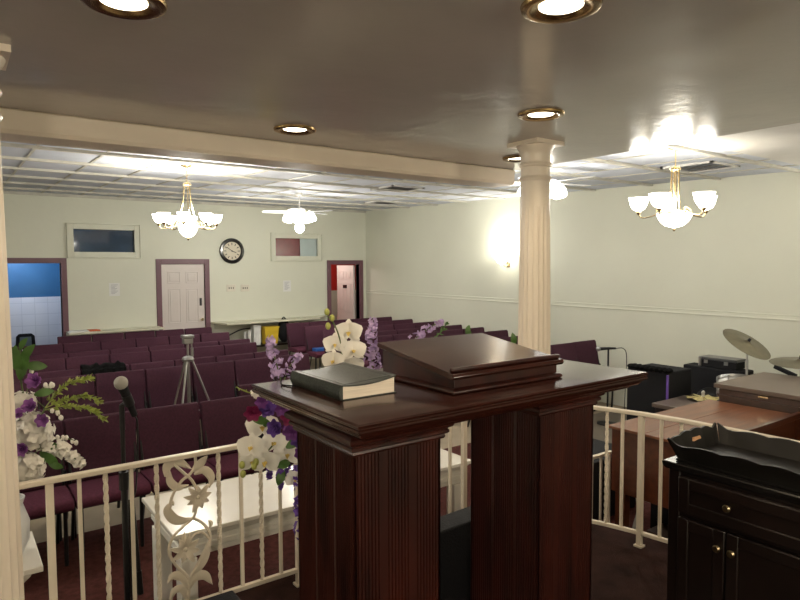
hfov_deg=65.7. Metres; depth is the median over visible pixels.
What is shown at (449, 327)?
chair
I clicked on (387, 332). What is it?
chair
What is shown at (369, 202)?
ceiling vent
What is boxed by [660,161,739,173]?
ceiling vent
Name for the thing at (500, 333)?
chair
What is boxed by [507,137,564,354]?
column
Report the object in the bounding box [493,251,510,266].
wall sconce
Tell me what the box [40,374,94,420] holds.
chair
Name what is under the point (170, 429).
chair
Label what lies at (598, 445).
floor speaker
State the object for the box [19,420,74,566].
chair
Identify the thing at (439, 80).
ceiling
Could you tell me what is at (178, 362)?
chair
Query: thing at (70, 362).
chair
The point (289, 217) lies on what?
ceiling fan
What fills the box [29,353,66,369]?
chair
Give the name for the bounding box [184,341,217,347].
chair
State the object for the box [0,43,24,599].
column
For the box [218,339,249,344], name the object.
chair
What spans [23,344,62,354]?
chair
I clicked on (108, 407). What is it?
chair
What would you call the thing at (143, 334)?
chair
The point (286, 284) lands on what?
paper notice
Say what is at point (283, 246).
window
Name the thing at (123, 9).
recessed light
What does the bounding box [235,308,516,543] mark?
flower arrangement
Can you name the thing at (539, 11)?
recessed light
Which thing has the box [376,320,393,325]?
chair
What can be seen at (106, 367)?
scarf
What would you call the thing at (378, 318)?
chair
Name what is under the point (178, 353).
chair
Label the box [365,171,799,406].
wall
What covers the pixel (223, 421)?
chair
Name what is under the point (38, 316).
wall
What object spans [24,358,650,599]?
floor
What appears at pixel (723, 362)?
equipment case
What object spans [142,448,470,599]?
table
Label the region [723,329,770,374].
cymbal
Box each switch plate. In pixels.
[227,284,235,291]
[241,285,248,291]
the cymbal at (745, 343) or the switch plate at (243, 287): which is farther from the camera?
the switch plate at (243, 287)
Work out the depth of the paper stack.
9.97 m
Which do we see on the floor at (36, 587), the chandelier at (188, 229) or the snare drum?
the snare drum
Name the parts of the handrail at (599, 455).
handrail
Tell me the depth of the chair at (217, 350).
8.03 m
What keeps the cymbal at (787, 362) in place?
on the floor at (36, 587)
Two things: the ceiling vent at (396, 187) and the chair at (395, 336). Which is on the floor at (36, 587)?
the chair at (395, 336)
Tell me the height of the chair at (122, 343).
0.884 m
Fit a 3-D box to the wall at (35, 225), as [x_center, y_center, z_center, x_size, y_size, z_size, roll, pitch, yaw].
[-5.107,-0.234,10.347,10.700,3.180,0.140,-3,4,-36]
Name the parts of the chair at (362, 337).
seat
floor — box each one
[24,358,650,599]
[235,524,667,599]
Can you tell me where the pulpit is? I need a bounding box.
[251,333,647,599]
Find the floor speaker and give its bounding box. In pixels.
[593,439,635,519]
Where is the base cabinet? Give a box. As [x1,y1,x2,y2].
[662,456,799,599]
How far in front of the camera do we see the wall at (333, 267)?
14.59 m
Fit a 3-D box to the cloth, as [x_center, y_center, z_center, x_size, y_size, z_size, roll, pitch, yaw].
[2.397,0.653,5.944,0.183,0.042,0.452,-3,4,-36]
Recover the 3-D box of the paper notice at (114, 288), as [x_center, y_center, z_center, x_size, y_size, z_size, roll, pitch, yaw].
[-4.820,-0.177,10.469,0.170,0.220,0.003,-3,4,-36]
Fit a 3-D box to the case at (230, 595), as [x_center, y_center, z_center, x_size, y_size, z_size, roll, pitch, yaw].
[-0.724,1.324,2.368,0.320,0.190,0.370,-3,4,-36]
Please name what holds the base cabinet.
on the floor at (620, 570)
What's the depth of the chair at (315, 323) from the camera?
11.48 m
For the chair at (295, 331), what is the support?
on the floor at (36, 587)
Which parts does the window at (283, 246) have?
pane, sliding sash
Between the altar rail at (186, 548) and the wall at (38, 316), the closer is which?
the altar rail at (186, 548)
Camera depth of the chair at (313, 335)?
10.58 m
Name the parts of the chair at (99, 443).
leg, leg, backrest, frame, seat, leg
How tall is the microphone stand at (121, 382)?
1.457 m
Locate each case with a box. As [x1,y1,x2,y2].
[203,590,240,599]
[698,354,745,369]
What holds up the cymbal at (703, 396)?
on the side table at (663, 405)
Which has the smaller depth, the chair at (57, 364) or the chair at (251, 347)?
the chair at (57, 364)
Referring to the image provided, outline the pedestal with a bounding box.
[773,365,796,375]
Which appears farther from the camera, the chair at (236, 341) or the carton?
the carton
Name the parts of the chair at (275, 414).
backrest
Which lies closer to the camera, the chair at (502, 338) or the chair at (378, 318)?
the chair at (502, 338)
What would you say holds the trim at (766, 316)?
attached to the wall at (743, 255)
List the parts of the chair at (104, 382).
backrest, frame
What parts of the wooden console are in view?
moulding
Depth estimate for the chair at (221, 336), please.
9.58 m
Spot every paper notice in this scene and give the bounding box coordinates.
[109,283,119,295]
[283,280,290,291]
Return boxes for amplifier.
[683,362,753,400]
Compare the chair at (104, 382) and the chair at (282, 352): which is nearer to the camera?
the chair at (104, 382)
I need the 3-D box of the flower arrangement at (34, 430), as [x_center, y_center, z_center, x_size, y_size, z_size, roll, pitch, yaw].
[-1.557,0.635,2.726,0.506,0.951,0.227,-2,4,-26]
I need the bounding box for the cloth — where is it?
[627,363,672,372]
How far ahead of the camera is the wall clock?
11.62 m
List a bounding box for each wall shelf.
[66,326,164,337]
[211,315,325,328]
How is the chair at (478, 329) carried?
on the floor at (36, 587)
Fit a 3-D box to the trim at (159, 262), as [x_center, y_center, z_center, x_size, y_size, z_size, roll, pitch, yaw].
[-3.923,0.281,11.224,0.945,2.040,0.160,-3,4,-36]
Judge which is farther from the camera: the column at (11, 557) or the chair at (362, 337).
the chair at (362, 337)
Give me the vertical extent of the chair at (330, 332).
0.884 m
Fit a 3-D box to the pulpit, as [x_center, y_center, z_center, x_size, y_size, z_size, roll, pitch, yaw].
[0.199,0.786,2.108,1.197,1.286,0.642,-3,4,-36]
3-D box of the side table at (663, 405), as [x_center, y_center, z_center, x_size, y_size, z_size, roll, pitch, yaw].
[2.642,1.264,5.503,0.540,0.680,0.570,-3,4,-36]
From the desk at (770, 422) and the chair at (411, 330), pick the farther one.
the chair at (411, 330)
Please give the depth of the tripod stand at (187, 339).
5.72 m
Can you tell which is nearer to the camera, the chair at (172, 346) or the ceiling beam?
the ceiling beam
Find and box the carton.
[251,324,260,344]
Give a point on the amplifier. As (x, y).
(702, 377)
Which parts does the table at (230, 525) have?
leg, leg, leg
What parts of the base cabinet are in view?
leg, door frame, door, knob, knob, knob, drawer frame, drawer, door frame, door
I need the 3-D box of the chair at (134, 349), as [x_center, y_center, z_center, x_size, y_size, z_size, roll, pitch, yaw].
[-3.357,1.060,7.804,0.456,0.884,0.541,-3,4,-36]
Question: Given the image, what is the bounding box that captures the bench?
[257,341,302,353]
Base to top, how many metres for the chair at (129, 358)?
0.884 m
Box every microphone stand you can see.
[114,376,143,599]
[596,346,626,425]
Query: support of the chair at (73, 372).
on the floor at (36, 587)
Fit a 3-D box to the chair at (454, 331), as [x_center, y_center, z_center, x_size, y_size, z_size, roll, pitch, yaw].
[0.928,0.924,9.832,0.456,0.884,0.541,-3,4,-36]
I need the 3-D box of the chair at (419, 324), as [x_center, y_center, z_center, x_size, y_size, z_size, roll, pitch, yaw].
[0.542,0.850,11.152,0.456,0.884,0.541,-3,4,-36]
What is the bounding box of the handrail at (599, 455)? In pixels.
[592,450,611,522]
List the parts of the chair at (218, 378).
frame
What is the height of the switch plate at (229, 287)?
0.130 m
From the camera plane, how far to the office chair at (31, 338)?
10.43 m
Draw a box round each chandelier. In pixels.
[152,164,222,239]
[628,146,716,230]
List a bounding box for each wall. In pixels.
[3,194,365,358]
[7,263,61,350]
[331,264,355,319]
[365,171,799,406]
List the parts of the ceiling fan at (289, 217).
blade, lamp shade, lamp shade, blade, lamp shade, motor, lamp shade, lamp shade, blade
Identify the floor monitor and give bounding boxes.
[440,506,470,599]
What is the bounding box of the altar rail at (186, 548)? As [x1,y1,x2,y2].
[19,405,799,599]
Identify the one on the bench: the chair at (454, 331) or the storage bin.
the storage bin
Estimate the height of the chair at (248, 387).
0.884 m
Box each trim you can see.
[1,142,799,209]
[3,191,365,212]
[7,258,68,335]
[156,259,210,329]
[327,260,363,320]
[366,290,799,321]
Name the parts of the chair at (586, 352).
backrest, leg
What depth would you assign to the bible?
1.83 m
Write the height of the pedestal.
0.971 m
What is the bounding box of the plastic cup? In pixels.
[247,330,250,341]
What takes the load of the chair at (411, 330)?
on the floor at (36, 587)
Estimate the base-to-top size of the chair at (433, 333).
0.884 m
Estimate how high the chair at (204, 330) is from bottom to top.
0.884 m
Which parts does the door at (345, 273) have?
panel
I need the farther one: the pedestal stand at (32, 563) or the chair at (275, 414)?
the chair at (275, 414)
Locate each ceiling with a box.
[0,0,799,169]
[1,123,799,210]
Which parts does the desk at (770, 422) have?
leg, panel, lid, lid, panel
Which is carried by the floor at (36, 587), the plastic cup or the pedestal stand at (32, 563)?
the pedestal stand at (32, 563)
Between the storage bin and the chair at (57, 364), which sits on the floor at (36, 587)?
the chair at (57, 364)
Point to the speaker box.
(658, 386)
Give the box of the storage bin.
[261,325,279,343]
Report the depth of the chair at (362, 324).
11.25 m
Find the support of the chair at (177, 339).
on the floor at (36, 587)
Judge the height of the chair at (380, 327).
0.884 m
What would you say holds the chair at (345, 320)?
on the floor at (36, 587)
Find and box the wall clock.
[219,238,243,263]
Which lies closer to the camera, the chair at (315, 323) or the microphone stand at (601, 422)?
the microphone stand at (601, 422)
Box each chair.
[13,374,26,381]
[14,381,40,409]
[16,333,35,349]
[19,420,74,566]
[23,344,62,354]
[26,358,64,375]
[27,409,66,540]
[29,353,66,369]
[33,369,80,408]
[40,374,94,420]
[57,335,91,349]
[58,400,122,537]
[63,341,99,356]
[63,411,150,561]
[65,354,108,369]
[68,349,109,362]
[81,364,128,395]
[92,333,123,349]
[95,369,147,428]
[100,339,134,361]
[109,351,149,370]
[110,346,147,353]
[124,331,154,346]
[130,360,173,398]
[135,336,168,346]
[136,402,216,511]
[145,365,200,418]
[148,344,183,361]
[150,348,186,361]
[155,329,183,340]
[168,334,199,344]
[174,356,214,395]
[184,327,211,337]
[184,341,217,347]
[189,345,223,361]
[191,361,236,408]
[199,395,269,483]
[200,332,229,344]
[216,353,253,361]
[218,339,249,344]
[223,342,256,354]
[233,357,274,396]
[238,380,279,472]
[253,349,288,357]
[261,411,293,471]
[273,353,309,380]
[286,322,309,354]
[304,325,325,367]
[309,320,330,368]
[322,329,342,354]
[331,319,351,323]
[347,332,368,367]
[352,318,371,322]
[357,322,369,326]
[366,335,392,367]
[372,317,391,321]
[373,330,396,335]
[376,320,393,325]
[377,325,393,330]
[392,333,416,339]
[393,319,412,323]
[393,323,414,329]
[396,328,419,333]
[414,321,434,327]
[419,326,440,331]
[425,331,441,336]
[441,325,461,329]
[441,329,462,335]
[462,327,484,333]
[486,330,508,337]
[499,336,517,343]
[550,342,576,361]
[573,340,612,410]
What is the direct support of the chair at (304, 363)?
on the floor at (36, 587)
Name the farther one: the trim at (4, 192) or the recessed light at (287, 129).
the trim at (4, 192)
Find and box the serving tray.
[667,422,799,492]
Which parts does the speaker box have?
edge trim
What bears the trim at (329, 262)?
attached to the wall at (35, 225)
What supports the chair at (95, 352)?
on the floor at (36, 587)
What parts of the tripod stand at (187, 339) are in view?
leg, leg, pan handle, leg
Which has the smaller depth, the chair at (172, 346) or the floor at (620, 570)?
the floor at (620, 570)
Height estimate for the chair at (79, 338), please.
0.884 m
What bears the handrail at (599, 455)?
on the floor at (36, 587)
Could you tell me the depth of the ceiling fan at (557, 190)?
6.27 m
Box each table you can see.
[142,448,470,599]
[652,395,703,412]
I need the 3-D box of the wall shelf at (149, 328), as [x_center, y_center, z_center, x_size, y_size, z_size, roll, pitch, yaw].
[-4.728,0.554,10.343,1.450,0.125,0.379,-3,4,-36]
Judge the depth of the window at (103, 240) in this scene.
10.35 m
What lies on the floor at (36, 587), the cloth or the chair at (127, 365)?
the chair at (127, 365)
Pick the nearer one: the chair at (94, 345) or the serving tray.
the serving tray
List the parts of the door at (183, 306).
panel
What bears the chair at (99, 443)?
on the floor at (36, 587)
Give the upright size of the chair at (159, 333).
0.884 m
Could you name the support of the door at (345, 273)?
in the wall at (35, 225)
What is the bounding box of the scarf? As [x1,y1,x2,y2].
[80,360,125,383]
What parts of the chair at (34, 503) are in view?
backrest, seat, frame, leg, leg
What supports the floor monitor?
on the floor at (620, 570)
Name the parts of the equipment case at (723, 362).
handle, case lid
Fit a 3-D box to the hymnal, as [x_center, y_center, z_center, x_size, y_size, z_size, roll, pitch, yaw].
[-1.355,0.838,10.549,0.225,0.045,0.160,-3,4,-36]
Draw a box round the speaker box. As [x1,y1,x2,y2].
[627,363,691,419]
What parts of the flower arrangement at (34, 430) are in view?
stem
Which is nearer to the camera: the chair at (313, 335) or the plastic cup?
the chair at (313, 335)
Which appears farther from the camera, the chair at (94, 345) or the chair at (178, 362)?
the chair at (94, 345)
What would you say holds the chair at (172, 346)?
on the floor at (36, 587)
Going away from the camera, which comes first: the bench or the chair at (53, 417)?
the chair at (53, 417)
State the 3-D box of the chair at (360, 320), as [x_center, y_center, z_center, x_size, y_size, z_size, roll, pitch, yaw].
[-0.635,0.807,11.977,0.456,0.884,0.541,-3,4,-36]
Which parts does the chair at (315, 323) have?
backrest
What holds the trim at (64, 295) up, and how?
attached to the wall at (35, 225)
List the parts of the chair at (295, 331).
seat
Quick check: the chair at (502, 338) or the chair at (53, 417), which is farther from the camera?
the chair at (502, 338)
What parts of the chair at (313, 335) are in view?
backrest, seat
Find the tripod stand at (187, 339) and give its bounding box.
[174,334,209,410]
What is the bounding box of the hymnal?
[312,347,323,351]
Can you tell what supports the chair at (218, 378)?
on the floor at (36, 587)
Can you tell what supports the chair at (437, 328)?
on the floor at (36, 587)
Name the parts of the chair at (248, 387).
backrest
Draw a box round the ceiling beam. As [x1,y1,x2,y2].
[0,107,514,187]
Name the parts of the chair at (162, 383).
backrest, frame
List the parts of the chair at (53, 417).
backrest, leg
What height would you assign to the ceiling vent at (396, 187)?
0.025 m
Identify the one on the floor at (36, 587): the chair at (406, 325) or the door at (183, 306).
the chair at (406, 325)
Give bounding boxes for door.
[161,264,204,334]
[337,265,354,319]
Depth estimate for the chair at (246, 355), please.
7.26 m
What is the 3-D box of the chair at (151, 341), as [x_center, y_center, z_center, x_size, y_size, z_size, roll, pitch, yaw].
[-3.523,0.994,8.956,0.456,0.884,0.541,-3,4,-36]
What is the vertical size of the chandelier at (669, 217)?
0.702 m
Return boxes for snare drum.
[716,374,747,396]
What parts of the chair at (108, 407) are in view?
leg, backrest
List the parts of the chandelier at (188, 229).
lamp shade, lamp shade, arm, lamp shade, rod, lamp shade, lamp shade, rod, lamp shade, rod, lamp shade, lamp shade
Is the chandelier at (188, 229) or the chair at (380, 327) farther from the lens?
the chair at (380, 327)
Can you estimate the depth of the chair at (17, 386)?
5.66 m
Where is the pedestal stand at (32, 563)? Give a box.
[22,531,42,581]
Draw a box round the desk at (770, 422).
[609,399,799,538]
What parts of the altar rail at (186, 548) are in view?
post, post, handrail, post, post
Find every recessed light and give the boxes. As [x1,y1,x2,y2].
[80,0,167,19]
[273,124,315,134]
[502,155,519,161]
[517,108,564,121]
[520,0,602,23]
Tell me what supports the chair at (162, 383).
on the floor at (36, 587)
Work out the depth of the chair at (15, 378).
5.99 m
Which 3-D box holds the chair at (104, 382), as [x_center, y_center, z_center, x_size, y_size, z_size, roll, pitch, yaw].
[-2.675,1.159,6.040,0.456,0.884,0.541,-3,4,-36]
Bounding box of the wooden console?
[714,372,799,413]
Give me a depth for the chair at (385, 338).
9.07 m
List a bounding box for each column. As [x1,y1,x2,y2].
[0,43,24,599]
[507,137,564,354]
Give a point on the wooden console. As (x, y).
(763, 390)
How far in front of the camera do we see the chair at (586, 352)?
8.39 m
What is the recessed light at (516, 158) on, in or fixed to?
in the ceiling at (439, 80)
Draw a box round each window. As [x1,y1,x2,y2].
[66,222,140,257]
[270,233,321,260]
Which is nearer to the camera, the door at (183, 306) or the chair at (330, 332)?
the chair at (330, 332)
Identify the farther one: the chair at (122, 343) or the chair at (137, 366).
the chair at (122, 343)
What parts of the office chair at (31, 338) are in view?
panel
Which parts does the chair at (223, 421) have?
backrest, frame, seat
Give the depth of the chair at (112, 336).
9.55 m
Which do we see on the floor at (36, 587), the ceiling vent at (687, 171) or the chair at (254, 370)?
the chair at (254, 370)
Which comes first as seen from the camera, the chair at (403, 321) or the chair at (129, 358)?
the chair at (129, 358)
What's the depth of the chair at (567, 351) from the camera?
8.13 m
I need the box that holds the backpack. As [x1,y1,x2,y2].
[278,317,288,341]
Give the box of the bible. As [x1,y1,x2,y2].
[280,362,395,400]
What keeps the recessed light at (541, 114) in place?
in the ceiling at (439, 80)
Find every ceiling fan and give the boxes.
[262,193,332,232]
[509,176,594,199]
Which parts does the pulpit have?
book rest lid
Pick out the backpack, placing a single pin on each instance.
(282, 334)
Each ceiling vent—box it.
[364,200,405,204]
[370,185,423,192]
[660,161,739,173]
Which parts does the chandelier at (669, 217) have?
lamp shade, arm, lamp shade, arm, lamp shade, rod, rod, lamp shade, rod, rod, arm, arm, lamp shade, lamp shade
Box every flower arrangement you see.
[12,338,107,553]
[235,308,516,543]
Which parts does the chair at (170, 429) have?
backrest, frame, seat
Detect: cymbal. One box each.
[686,390,718,400]
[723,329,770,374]
[769,356,799,376]
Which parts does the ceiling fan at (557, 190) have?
blade, lamp shade, lamp shade, blade, blade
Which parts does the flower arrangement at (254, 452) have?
orchid stem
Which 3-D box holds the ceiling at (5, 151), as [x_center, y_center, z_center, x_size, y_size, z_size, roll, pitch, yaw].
[-0.985,-1.355,4.595,10.700,0.315,13.900,-3,4,-36]
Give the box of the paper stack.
[68,330,89,332]
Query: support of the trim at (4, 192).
attached to the wall at (35, 225)
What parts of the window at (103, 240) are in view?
pane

